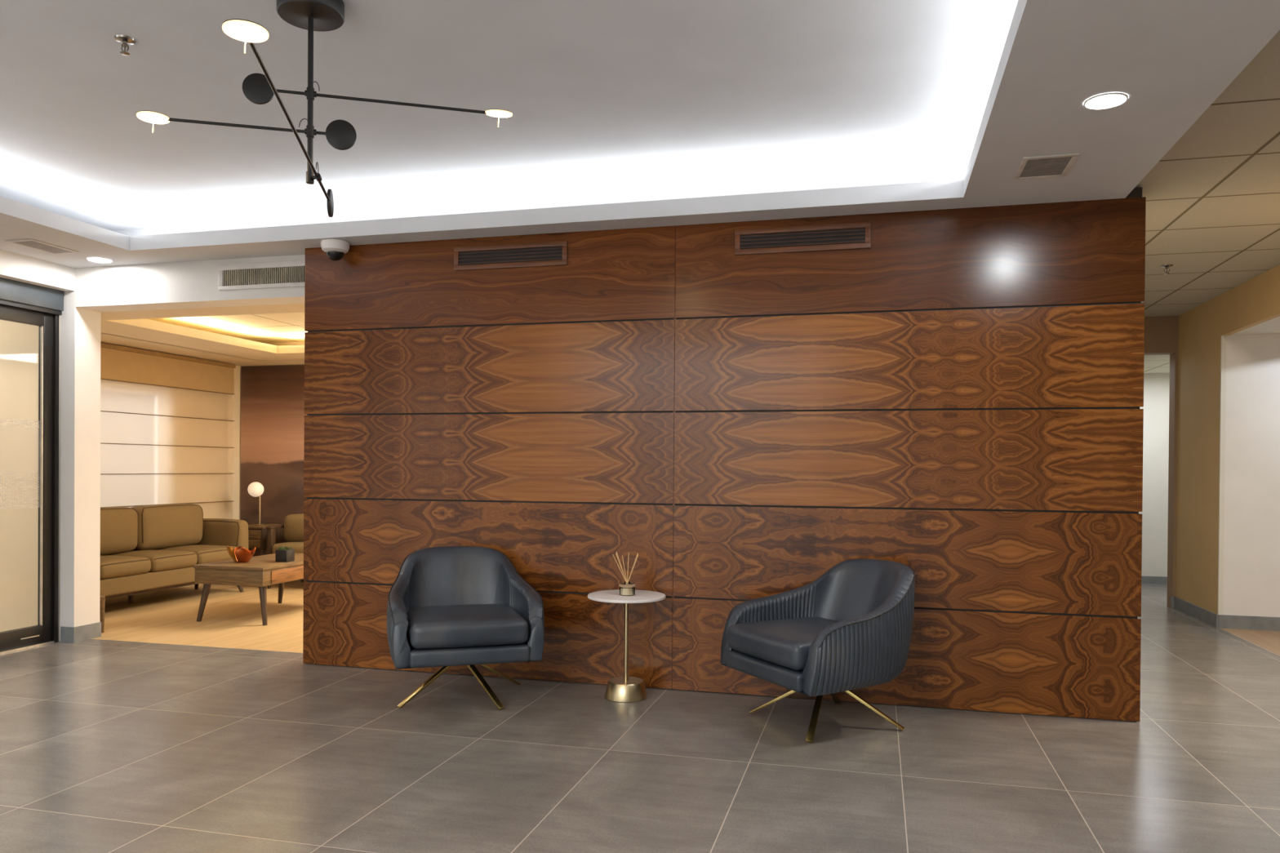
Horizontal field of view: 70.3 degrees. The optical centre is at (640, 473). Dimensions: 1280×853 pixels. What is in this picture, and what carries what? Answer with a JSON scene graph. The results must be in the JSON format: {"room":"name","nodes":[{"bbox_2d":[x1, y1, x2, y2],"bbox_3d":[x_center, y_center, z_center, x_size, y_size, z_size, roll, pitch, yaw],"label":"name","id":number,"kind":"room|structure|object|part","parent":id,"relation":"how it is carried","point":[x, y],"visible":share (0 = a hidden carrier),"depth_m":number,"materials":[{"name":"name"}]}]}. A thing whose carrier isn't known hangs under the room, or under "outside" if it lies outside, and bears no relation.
{"room":"lobby","nodes":[
{"label":"lobby","id":0,"kind":"room"},
{"bbox_2d":[0,248,101,641],"bbox_3d":[-5.305,-0.109,2.654,1.493,2.440,7.545,1,0,15],"label":"wall","id":1,"kind":"structure","parent":0,"point":[80,329],"depth_m":5.95,"materials":[{"name":"white paint"}]},
{"bbox_2d":[0,277,63,653],"bbox_3d":[-4.242,-0.039,4.385,0.145,2.292,3.230,1,0,15],"label":"door","id":2,"kind":"structure","parent":1,"relation":"in","point":[20,302],"depth_m":5.85,"materials":[{"name":"black metal"}]},
{"bbox_2d":[60,622,101,643],"bbox_3d":[-3.715,1.049,6.038,0.108,0.100,0.217,1,0,15],"label":"baseboard","id":3,"kind":"structure","parent":1,"relation":"attached to","point":[83,633],"depth_m":5.97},
{"bbox_2d":[106,365,240,599],"bbox_3d":[-4.615,-0.015,7.979,0.200,2.188,3.200,1,0,15],"label":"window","id":4,"kind":"structure","parent":1,"relation":"in","point":[237,397],"depth_m":9.35,"materials":[{"name":"paint"}]},
{"bbox_2d":[100,342,235,519],"bbox_3d":[-4.408,-0.275,8.131,0.060,1.650,2.220,1,0,15],"label":"blind","id":5,"kind":"object","parent":4,"relation":"attached to","point":[166,420],"visible":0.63,"depth_m":8.31,"materials":[{"name":"fabric"}]},
{"bbox_2d":[0,254,305,641],"bbox_3d":[-4.034,-0.203,6.108,4.420,2.600,0.220,1,0,15],"label":"wall","id":6,"kind":"structure","parent":0,"point":[19,342],"depth_m":5.99,"materials":[{"name":"white paint"}]},
{"bbox_2d":[91,639,302,653],"bbox_3d":[-2.792,1.112,5.818,1.807,0.012,0.008,1,0,15],"label":"trim","id":7,"kind":"structure","parent":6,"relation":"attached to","point":[91,639],"depth_m":5.83,"materials":[{"name":"metal"}]},
{"bbox_2d":[217,259,305,290],"bbox_3d":[-2.290,-1.214,5.546,0.666,0.158,0.014,1,0,15],"label":"air vent","id":8,"kind":"object","parent":6,"relation":"in","point":[287,273],"visible":0.82,"depth_m":5.55,"materials":[{"name":"white plastic"}]},
{"bbox_3d":[-2.290,-1.208,5.547,0.591,0.098,0.009,1,0,15],"label":"louver panel","id":9,"kind":"part","parent":8,"relation":"part of","materials":[{"name":"grey metal"}]},
{"bbox_2d":[92,580,306,653],"bbox_3d":[-0.943,1.172,7.066,7.748,0.121,3.338,1,0,15],"label":"floor","id":10,"kind":"structure","parent":0,"point":[232,618],"depth_m":6.90,"materials":[{"name":"brown wood"}]},
{"bbox_2d":[99,594,105,633],"bbox_3d":[-3.800,0.972,6.294,0.160,0.250,0.160,0,0,-30],"label":"stool","id":11,"kind":"object","parent":10,"relation":"on","point":[102,599],"visible":0.39,"depth_m":6.26,"materials":[{"name":"brown wood"}]},
{"bbox_2d":[99,503,248,602],"bbox_3d":[-4.147,0.679,7.614,0.702,0.822,1.864,1,0,15],"label":"sofa","id":12,"kind":"object","parent":10,"relation":"on","point":[144,548],"visible":0.58,"depth_m":7.62,"materials":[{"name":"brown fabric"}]},
{"bbox_2d":[100,506,137,555],"bbox_3d":[-4.373,0.464,7.255,0.270,0.389,0.795,1,0,15],"label":"cushion","id":13,"kind":"object","parent":12,"relation":"on","point":[118,525],"depth_m":7.37,"materials":[{"name":"brown fabric"}]},
{"bbox_2d":[100,555,151,579],"bbox_3d":[-4.219,0.726,7.080,0.574,0.165,0.510,1,0,15],"label":"seat cushion","id":14,"kind":"object","parent":12,"relation":"on","point":[112,566],"depth_m":7.02,"materials":[{"name":"brown fabric"}]},
{"bbox_3d":[-4.295,1.014,7.654,0.047,0.140,0.048,1,0,15],"label":"leg","id":15,"kind":"part","parent":12,"relation":"part of","materials":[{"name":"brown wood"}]},
{"bbox_2d":[108,550,197,572],"bbox_3d":[-4.091,0.723,7.576,0.574,0.165,0.505,1,0,15],"label":"seat cushion","id":16,"kind":"object","parent":12,"relation":"on","point":[162,561],"depth_m":7.47,"materials":[{"name":"brown fabric"}]},
{"bbox_2d":[131,503,202,550],"bbox_3d":[-4.180,0.460,7.998,0.270,0.389,0.770,1,0,15],"label":"cushion","id":17,"kind":"object","parent":12,"relation":"on","point":[166,526],"depth_m":7.89,"materials":[{"name":"brown fabric"}]},
{"bbox_2d":[152,545,235,564],"bbox_3d":[-3.959,0.721,8.084,0.574,0.165,0.535,1,0,15],"label":"seat cushion","id":18,"kind":"object","parent":12,"relation":"on","point":[205,553],"depth_m":7.92,"materials":[{"name":"brown fabric"}]},
{"bbox_3d":[-3.925,0.659,8.434,0.620,0.489,0.164,1,0,15],"label":"arm","id":19,"kind":"part","parent":12,"relation":"part of","materials":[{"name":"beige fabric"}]},
{"bbox_3d":[-3.687,1.012,8.334,0.088,0.153,0.047,0,0,-18],"label":"leg","id":20,"kind":"part","parent":12,"relation":"part of","materials":[{"name":"brown wood"}]},
{"bbox_2d":[193,553,303,625],"bbox_3d":[-2.887,0.887,7.143,0.602,0.428,1.040,1,0,15],"label":"coffee table","id":21,"kind":"object","parent":10,"relation":"on","point":[262,571],"visible":0.61,"depth_m":6.70,"materials":[{"name":"brown wood"}]},
{"bbox_3d":[-3.249,0.952,6.769,0.102,0.299,0.053,0,0,-19],"label":"leg","id":22,"kind":"part","parent":21,"relation":"part of","materials":[{"name":"brown wood"}]},
{"bbox_2d":[226,545,255,562],"bbox_3d":[-3.048,0.608,6.939,0.204,0.128,0.204,1,0,15],"label":"copper bowl","id":23,"kind":"object","parent":21,"relation":"on","point":[240,553],"visible":1,"depth_m":6.88,"materials":[{"name":"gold metal"}]},
{"bbox_3d":[-2.753,0.956,6.640,0.053,0.299,0.102,0,1,-42],"label":"leg","id":24,"kind":"part","parent":21,"relation":"part of","materials":[{"name":"brown wood"}]},
{"bbox_3d":[-3.022,0.947,7.647,0.053,0.299,0.102,0,1,-42],"label":"leg","id":25,"kind":"part","parent":21,"relation":"part of","materials":[{"name":"brown wood"}]},
{"bbox_2d":[275,545,294,562],"bbox_3d":[-2.738,0.611,7.007,0.102,0.125,0.104,1,0,15],"label":"potted plant","id":26,"kind":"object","parent":21,"relation":"on","point":[286,554],"depth_m":6.97,"materials":[{"name":"green plant"}]},
{"bbox_3d":[-2.600,0.756,7.068,0.006,0.095,0.840,1,0,15],"label":"drawer","id":27,"kind":"part","parent":21,"relation":"part of","materials":[{"name":"brown wood"}]},
{"bbox_2d":[248,523,286,555],"bbox_3d":[-3.767,0.793,9.065,0.300,0.571,0.400,1,0,15],"label":"end table","id":28,"kind":"object","parent":10,"relation":"on","point":[257,535],"visible":0.38,"depth_m":8.87,"materials":[{"name":"brown wood"}]},
{"bbox_3d":[-3.815,0.684,8.877,0.240,0.085,0.006,1,0,15],"label":"drawer","id":29,"kind":"part","parent":28,"relation":"part of","materials":[{"name":"brown wood"}]},
{"bbox_3d":[-3.814,0.591,8.876,0.240,0.085,0.006,1,0,15],"label":"drawer","id":30,"kind":"part","parent":28,"relation":"part of","materials":[{"name":"brown wood"}]},
{"bbox_2d":[247,481,266,525],"bbox_3d":[-3.788,0.293,8.973,0.173,0.428,0.149,1,0,15],"label":"globe lamp","id":31,"kind":"object","parent":28,"relation":"on","point":[255,489],"visible":1,"depth_m":8.93,"materials":[{"name":"white glass"}]},
{"bbox_3d":[-3.798,0.153,8.975,0.149,0.148,0.149,1,0,15],"label":"lamp shade","id":32,"kind":"part","parent":31,"relation":"part of","materials":[{"name":"white glass"}]},
{"bbox_3d":[-3.760,0.354,8.979,0.015,0.292,0.015,1,0,15],"label":"post","id":33,"kind":"part","parent":31,"relation":"part of","materials":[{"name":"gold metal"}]},
{"bbox_3d":[-3.694,0.908,8.884,0.039,0.345,0.059,0,0,-31],"label":"leg","id":34,"kind":"part","parent":28,"relation":"part of","materials":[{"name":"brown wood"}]},
{"bbox_2d":[265,513,303,588],"bbox_3d":[-3.119,0.735,8.737,0.730,0.703,0.590,1,0,15],"label":"lounge armchair","id":35,"kind":"object","parent":10,"relation":"on","point":[293,526],"visible":0.25,"depth_m":8.62,"materials":[{"name":"brown fabric"}]},
{"bbox_3d":[-3.439,0.687,8.835,0.060,0.390,0.560,1,0,15],"label":"wood arm","id":36,"kind":"part","parent":35,"relation":"part of"},
{"bbox_2d":[271,541,303,553],"bbox_3d":[-3.127,0.722,8.703,0.590,0.159,0.520,1,0,15],"label":"seat cushion","id":37,"kind":"object","parent":35,"relation":"on","point":[298,546],"depth_m":8.51,"materials":[{"name":"brown fabric"}]},
{"bbox_2d":[284,513,303,542],"bbox_3d":[-3.117,0.525,8.735,0.600,0.284,0.290,1,0,15],"label":"cushion","id":38,"kind":"object","parent":35,"relation":"on","point":[293,523],"depth_m":8.66,"materials":[{"name":"brown fabric"}]},
{"bbox_2d":[100,303,304,366],"bbox_3d":[-2.597,-1.125,7.474,4.300,0.070,3.155,1,0,15],"label":"ceiling","id":39,"kind":"structure","parent":0,"point":[135,325],"depth_m":7.45,"materials":[{"name":"paint"}]},
{"bbox_2d":[103,333,304,361],"bbox_3d":[-2.171,-1.176,7.164,3.920,0.182,2.740,1,0,15],"label":"cove","id":40,"kind":"object","parent":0,"point":[301,343],"visible":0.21,"depth_m":8.79,"materials":[{"name":"paint"}]},
{"bbox_2d":[146,312,307,342],"bbox_3d":[-2.196,-1.288,7.222,4.000,0.060,2.840,1,0,15],"label":"ceiling","id":41,"kind":"structure","parent":0,"point":[286,326],"depth_m":7.75,"materials":[{"name":"paint"}]},
{"bbox_2d":[240,364,284,519],"bbox_3d":[-2.087,-0.003,8.925,4.220,2.188,0.100,1,0,15],"label":"wall","id":42,"kind":"structure","parent":0,"point":[276,365],"depth_m":9.41,"materials":[{"name":"paint"}]},
{"bbox_2d":[240,364,306,580],"bbox_3d":[-2.626,-0.006,9.006,3.105,2.183,0.013,1,0,15],"label":"wall mural","id":43,"kind":"object","parent":42,"relation":"attached to","point":[273,414],"visible":0.21,"depth_m":9.29},
{"bbox_2d":[0,0,1017,231],"bbox_3d":[-1.537,-1.624,1.698,6.454,0.100,7.600,1,0,15],"label":"ceiling","id":44,"kind":"structure","parent":0,"point":[603,97],"depth_m":3.83,"materials":[{"name":"paint"}]},
{"bbox_2d":[114,34,135,55],"bbox_3d":[-1.882,-1.561,3.318,0.068,0.055,0.068,1,0,15],"label":"sprinkler head","id":45,"kind":"object","parent":44,"relation":"attached to","point":[126,40],"visible":1,"depth_m":3.31},
{"bbox_3d":[-1.882,-1.558,3.318,0.024,0.041,0.028,0,0,-35],"label":"frame arm","id":46,"kind":"part","parent":45,"relation":"part of","materials":[{"name":"silver metal"}]},
{"bbox_2d":[136,0,512,217],"bbox_3d":[-1.117,-1.257,2.709,1.060,0.642,1.328,1,0,15],"label":"lamp","id":47,"kind":"object","parent":44,"relation":"hanging from","point":[312,15],"visible":1,"depth_m":3.01,"materials":[{"name":"black metal"}]},
{"bbox_3d":[-0.875,-0.953,2.011,0.005,0.043,0.003,1,0,15],"label":"switch stem","id":48,"kind":"part","parent":47,"relation":"part of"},
{"bbox_3d":[-1.286,-1.141,2.984,0.486,0.010,0.010,0,0,-14],"label":"rod","id":49,"kind":"part","parent":47,"relation":"part of","materials":[{"name":"black metal"}]},
{"bbox_3d":[-1.003,-0.984,2.663,0.010,0.010,1.245,0,0,-11],"label":"rod","id":50,"kind":"part","parent":47,"relation":"part of","materials":[{"name":"black metal"}]},
{"bbox_3d":[-0.874,-1.265,3.087,0.697,0.010,0.010,0,0,-15],"label":"rod","id":51,"kind":"part","parent":47,"relation":"part of","materials":[{"name":"black metal"}]},
{"bbox_2d":[114,170,966,235],"bbox_3d":[-1.587,-1.435,1.712,6.354,0.280,7.600,1,0,15],"label":"cove","id":52,"kind":"object","parent":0,"point":[949,175],"visible":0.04,"depth_m":5.25,"materials":[{"name":"paint"}]},
{"bbox_2d":[619,581,635,595],"bbox_3d":[-0.067,0.579,4.598,0.080,0.068,0.080,1,0,15],"label":"jar","id":53,"kind":"object","parent":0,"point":[627,588],"depth_m":4.57,"materials":[{"name":"clear glass"}]},
{"bbox_2d":[0,583,1279,852],"bbox_3d":[-0.882,1.191,4.539,10.947,0.120,13.400,1,0,15],"label":"floor","id":54,"kind":"structure","parent":0,"point":[106,746],"depth_m":3.61,"materials":[{"name":"tile"}]},
{"bbox_2d":[386,546,544,710],"bbox_3d":[-0.906,0.762,4.619,0.748,0.728,0.785,0,0,-17],"label":"swivel armchair","id":55,"kind":"object","parent":54,"relation":"on","point":[448,606],"visible":1,"depth_m":4.43,"materials":[{"name":"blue leather"}]},
{"bbox_3d":[-1.102,0.792,4.197,0.082,0.211,0.039,0,0,-21],"label":"arm","id":56,"kind":"part","parent":55,"relation":"part of","materials":[{"name":"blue leather"}]},
{"bbox_3d":[-1.035,1.017,4.488,0.209,0.218,0.312,1,0,15],"label":"leg","id":57,"kind":"part","parent":55,"relation":"part of","materials":[{"name":"gold metal"}]},
{"bbox_3d":[-0.912,0.604,4.638,0.731,0.412,0.734,0,0,-17],"label":"backrest","id":58,"kind":"part","parent":55,"relation":"part of","materials":[{"name":"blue leather"}]},
{"bbox_2d":[406,604,528,648],"bbox_3d":[-0.874,0.751,4.516,0.556,0.159,0.570,0,0,-17],"label":"seat cushion","id":59,"kind":"object","parent":55,"relation":"on","point":[428,626],"depth_m":4.30,"materials":[{"name":"black leather"}]},
{"bbox_3d":[-0.805,0.859,4.297,0.560,0.080,0.088,0,0,-17],"label":"rail","id":60,"kind":"part","parent":55,"relation":"part of","materials":[{"name":"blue leather"}]},
{"bbox_3d":[-0.783,1.019,4.482,0.030,0.218,0.352,0,1,-43],"label":"leg","id":61,"kind":"part","parent":55,"relation":"part of","materials":[{"name":"gold metal"}]},
{"bbox_3d":[-0.776,1.017,4.733,0.352,0.218,0.030,0,1,-43],"label":"leg","id":62,"kind":"part","parent":55,"relation":"part of","materials":[{"name":"gold metal"}]},
{"bbox_3d":[-0.505,0.795,4.385,0.082,0.211,0.039,0,0,-14],"label":"arm","id":63,"kind":"part","parent":55,"relation":"part of","materials":[{"name":"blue leather"}]},
{"bbox_2d":[587,589,666,702],"bbox_3d":[-0.071,0.875,4.621,0.398,0.523,0.398,1,0,15],"label":"side table","id":64,"kind":"object","parent":54,"relation":"on","point":[625,689],"visible":0.97,"depth_m":4.56,"materials":[{"name":"white stone"}]},
{"bbox_2d":[612,551,638,595],"bbox_3d":[-0.069,0.504,4.600,0.132,0.216,0.083,1,1,44],"label":"reed diffuser","id":65,"kind":"object","parent":64,"relation":"on","point":[627,588],"visible":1,"depth_m":4.59,"materials":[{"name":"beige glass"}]},
{"bbox_3d":[-0.071,0.841,4.621,0.021,0.424,0.021,1,0,15],"label":"stem","id":66,"kind":"part","parent":64,"relation":"part of","materials":[{"name":"gold metal"}]},
{"bbox_2d":[720,558,915,742],"bbox_3d":[0.862,0.778,4.195,0.785,0.728,0.748,0,0,-27],"label":"swivel armchair","id":67,"kind":"object","parent":54,"relation":"on","point":[850,628],"visible":1,"depth_m":4.02,"materials":[{"name":"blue leather"}]},
{"bbox_3d":[0.412,0.802,4.314,0.039,0.211,0.082,0,0,-31],"label":"arm","id":68,"kind":"part","parent":67,"relation":"part of","materials":[{"name":"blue leather"}]},
{"bbox_3d":[0.561,0.871,4.040,0.088,0.080,0.560,0,0,-27],"label":"rail","id":69,"kind":"part","parent":67,"relation":"part of","materials":[{"name":"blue leather"}]},
{"bbox_3d":[0.686,1.032,4.259,0.352,0.218,0.030,1,0,22],"label":"leg","id":70,"kind":"part","parent":67,"relation":"part of","materials":[{"name":"gold metal"}]},
{"bbox_2d":[727,617,839,671],"bbox_3d":[0.767,0.765,4.145,0.570,0.159,0.556,0,0,-27],"label":"seat cushion","id":71,"kind":"object","parent":67,"relation":"on","point":[761,643],"depth_m":4.00,"materials":[{"name":"black leather"}]},
{"bbox_3d":[0.701,0.808,3.759,0.039,0.211,0.082,0,0,-24],"label":"arm","id":72,"kind":"part","parent":67,"relation":"part of","materials":[{"name":"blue leather"}]},
{"bbox_3d":[0.784,1.034,4.027,0.030,0.218,0.352,1,0,22],"label":"leg","id":73,"kind":"part","parent":67,"relation":"part of","materials":[{"name":"gold metal"}]},
{"bbox_3d":[0.882,0.620,4.204,0.734,0.412,0.731,0,0,-27],"label":"backrest","id":74,"kind":"part","parent":67,"relation":"part of","materials":[{"name":"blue leather"}]},
{"bbox_3d":[0.918,1.033,4.357,0.030,0.218,0.352,1,0,22],"label":"leg","id":75,"kind":"part","parent":67,"relation":"part of","materials":[{"name":"gold metal"}]},
{"bbox_3d":[1.016,1.035,4.125,0.352,0.218,0.030,1,0,22],"label":"leg","id":76,"kind":"part","parent":67,"relation":"part of","materials":[{"name":"gold metal"}]},
{"bbox_2d":[0,0,1279,267],"bbox_3d":[-1.589,-1.337,1.682,6.167,0.084,7.540,1,0,15],"label":"ceiling","id":77,"kind":"structure","parent":0,"point":[1172,60],"depth_m":3.62,"materials":[{"name":"paint"}]},
{"bbox_2d":[5,238,79,254],"bbox_3d":[-3.493,-1.330,5.316,0.185,0.008,0.320,1,0,15],"label":"ceiling vent","id":78,"kind":"object","parent":77,"relation":"in","point":[30,242],"visible":1,"depth_m":5.30,"materials":[{"name":"white metal"}]},
{"bbox_3d":[-3.494,-1.330,5.316,0.140,0.004,0.276,1,0,15],"label":"louver panel","id":79,"kind":"part","parent":78,"relation":"part of","materials":[{"name":"white metal"}]},
{"bbox_2d":[86,257,111,262],"bbox_3d":[-3.373,-1.332,5.667,0.136,0.006,0.136,1,0,15],"label":"recessed light","id":80,"kind":"object","parent":77,"relation":"in","point":[91,259],"visible":1,"depth_m":5.65,"materials":[{"name":"white plastic"}]},
{"bbox_2d":[88,258,111,262],"bbox_3d":[-3.373,-1.331,5.667,0.123,0.002,0.123,1,0,15],"label":"diffuser","id":81,"kind":"object","parent":80,"relation":"attached to","point":[99,260],"depth_m":5.67,"materials":[{"name":"white plastic"}]},
{"bbox_2d":[320,238,349,261],"bbox_3d":[-1.735,-1.266,5.166,0.156,0.108,0.156,1,0,15],"label":"ceiling camera","id":82,"kind":"object","parent":77,"relation":"attached to","point":[335,249],"visible":1,"depth_m":5.12,"materials":[{"name":"white plastic"}]},
{"bbox_2d":[1013,152,1079,180],"bbox_3d":[1.688,-1.281,3.790,0.210,0.008,0.285,1,0,15],"label":"ceiling vent","id":83,"kind":"object","parent":77,"relation":"in","point":[1054,165],"visible":1,"depth_m":3.78,"materials":[{"name":"grey metal"}]},
{"bbox_3d":[1.687,-1.281,3.789,0.166,0.004,0.229,1,0,15],"label":"louver panel","id":84,"kind":"part","parent":83,"relation":"part of","materials":[{"name":"grey metal"}]},
{"bbox_2d":[1083,92,1128,109],"bbox_3d":[1.595,-1.278,3.114,0.136,0.006,0.136,1,0,15],"label":"recessed light","id":85,"kind":"object","parent":77,"relation":"in","point":[1105,100],"visible":1,"depth_m":3.11,"materials":[{"name":"white plastic"}]},
{"bbox_2d":[302,186,1146,721],"bbox_3d":[0.209,-0.109,4.890,4.448,2.490,0.240,1,0,15],"label":"wall","id":86,"kind":"structure","parent":0,"point":[955,398],"depth_m":4.67,"materials":[{"name":"brown wood"}]},
{"bbox_3d":[-0.904,0.883,5.070,2.219,0.479,0.020,1,0,15],"label":"wood panel","id":87,"kind":"part","parent":86,"relation":"part of","materials":[{"name":"brown wood"}]},
{"bbox_3d":[-0.901,0.395,5.066,2.219,0.478,0.020,1,0,15],"label":"wood panel","id":88,"kind":"part","parent":86,"relation":"part of","materials":[{"name":"brown wood"}]},
{"bbox_3d":[-0.897,-0.093,5.063,2.219,0.478,0.020,1,0,15],"label":"wood panel","id":89,"kind":"part","parent":86,"relation":"part of","materials":[{"name":"brown wood"}]},
{"bbox_3d":[-0.893,-0.581,5.059,2.219,0.478,0.020,1,0,15],"label":"wood panel","id":90,"kind":"part","parent":86,"relation":"part of","materials":[{"name":"brown wood"}]},
{"bbox_3d":[-0.890,-1.071,5.056,2.219,0.483,0.020,1,0,15],"label":"wood panel","id":91,"kind":"part","parent":86,"relation":"part of","materials":[{"name":"brown wood"}]},
{"bbox_2d":[453,240,567,271],"bbox_3d":[-0.718,-1.198,4.993,0.666,0.130,0.014,1,0,15],"label":"air vent","id":92,"kind":"object","parent":86,"relation":"in","point":[543,253],"visible":1,"depth_m":4.99,"materials":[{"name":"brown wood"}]},
{"bbox_2d":[734,222,871,255],"bbox_3d":[0.815,-1.190,4.596,0.679,0.129,0.014,1,0,15],"label":"air vent","id":93,"kind":"object","parent":86,"relation":"in","point":[845,236],"visible":1,"depth_m":4.59,"materials":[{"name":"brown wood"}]},
{"bbox_3d":[1.250,0.903,4.511,2.226,0.479,0.020,1,0,15],"label":"wood panel","id":94,"kind":"part","parent":86,"relation":"part of","materials":[{"name":"brown wood"}]},
{"bbox_3d":[1.253,0.415,4.508,2.226,0.478,0.020,1,0,15],"label":"wood panel","id":95,"kind":"part","parent":86,"relation":"part of","materials":[{"name":"brown wood"}]},
{"bbox_3d":[1.257,-0.073,4.505,2.226,0.478,0.020,1,0,15],"label":"wood panel","id":96,"kind":"part","parent":86,"relation":"part of","materials":[{"name":"brown wood"}]},
{"bbox_3d":[1.260,-0.561,4.501,2.226,0.478,0.020,1,0,15],"label":"wood panel","id":97,"kind":"part","parent":86,"relation":"part of","materials":[{"name":"brown wood"}]},
{"bbox_3d":[1.264,-1.052,4.498,2.226,0.483,0.020,1,0,15],"label":"wood panel","id":98,"kind":"part","parent":86,"relation":"part of","materials":[{"name":"brown wood"}]},
{"bbox_2d":[1143,354,1169,373],"bbox_3d":[4.964,-1.083,8.745,3.100,0.080,1.800,1,0,15],"label":"ceiling","id":99,"kind":"structure","parent":0,"point":[1153,364],"depth_m":8.65,"materials":[{"name":"tile"}]},
{"bbox_2d":[1138,315,1178,577],"bbox_3d":[4.938,-0.105,8.680,3.100,2.500,1.950,1,0,15],"label":"wall","id":100,"kind":"structure","parent":0,"point":[1154,513],"depth_m":9.45,"materials":[{"name":"beige paint"}]},
{"bbox_2d":[1141,576,1167,584],"bbox_3d":[4.805,1.100,9.607,2.400,0.075,0.012,1,0,15],"label":"baseboard","id":101,"kind":"structure","parent":100,"relation":"attached to","point":[1144,580],"depth_m":9.46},
{"bbox_2d":[1134,30,1279,316],"bbox_3d":[2.632,-1.369,2.530,1.580,0.080,11.300,1,0,15],"label":"ceiling","id":102,"kind":"structure","parent":0,"point":[1212,212],"depth_m":4.43,"materials":[{"name":"tile"}]},
{"bbox_2d":[1160,263,1173,274],"bbox_3d":[3.398,-1.318,5.865,0.072,0.058,0.072,1,0,15],"label":"sprinkler head","id":103,"kind":"object","parent":102,"relation":"attached to","point":[1166,266],"visible":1,"depth_m":5.86},
{"bbox_3d":[3.398,-1.315,5.865,0.025,0.043,0.029,0,0,-35],"label":"frame arm","id":104,"kind":"part","parent":103,"relation":"part of","materials":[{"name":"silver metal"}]},
{"bbox_2d":[1175,264,1279,613],"bbox_3d":[3.206,-0.073,2.336,0.050,2.500,11.200,1,0,15],"label":"wall","id":105,"kind":"structure","parent":0,"point":[1255,301],"depth_m":7.13,"materials":[{"name":"beige paint"}]},
{"bbox_2d":[1166,352,1178,607],"bbox_3d":[4.617,0.054,7.834,0.074,2.188,0.149,1,0,15],"label":"door frame","id":106,"kind":"structure","parent":105,"relation":"attached to","point":[1173,393],"depth_m":7.80,"materials":[{"name":"brown paint"}]},
{"bbox_2d":[1170,596,1218,628],"bbox_3d":[4.431,1.101,7.288,0.040,0.100,1.010,1,0,15],"label":"baseboard","id":107,"kind":"structure","parent":105,"relation":"attached to","point":[1208,617],"depth_m":7.25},
{"bbox_2d":[1217,335,1226,614],"bbox_3d":[4.349,0.010,6.794,0.032,2.088,0.017,1,0,15],"label":"trim","id":108,"kind":"structure","parent":105,"relation":"attached to","point":[1223,338],"depth_m":6.79,"materials":[{"name":"beige paint"}]},
{"bbox_2d":[1221,628,1279,655],"bbox_3d":[4.982,1.256,1.366,4.000,0.121,10.200,1,0,15],"label":"floor","id":109,"kind":"structure","parent":0,"point":[1268,640],"depth_m":6.43,"materials":[{"name":"brown wood"}]},
{"bbox_2d":[1222,333,1279,617],"bbox_3d":[5.005,0.102,1.406,3.996,2.188,10.300,1,0,15],"label":"wall","id":110,"kind":"structure","parent":0,"point":[1251,538],"depth_m":6.74,"materials":[{"name":"white paint"}]},
{"bbox_2d":[1218,614,1279,631],"bbox_3d":[6.212,1.121,6.305,3.900,0.100,0.012,1,0,15],"label":"baseboard","id":111,"kind":"structure","parent":110,"relation":"attached to","point":[1236,622],"depth_m":6.74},
{"bbox_2d":[1219,628,1279,657],"bbox_3d":[3.044,1.183,1.858,0.012,0.012,10.180,1,0,15],"label":"trim","id":112,"kind":"structure","parent":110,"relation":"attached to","point":[1220,628],"depth_m":6.20,"materials":[{"name":"metal"}]},
{"bbox_2d":[1230,315,1279,335],"bbox_3d":[5.036,-1.021,1.392,3.950,0.060,10.300,1,0,15],"label":"ceiling","id":113,"kind":"structure","parent":0,"point":[1273,326],"depth_m":6.48,"materials":[{"name":"beige paint"}]}
]}

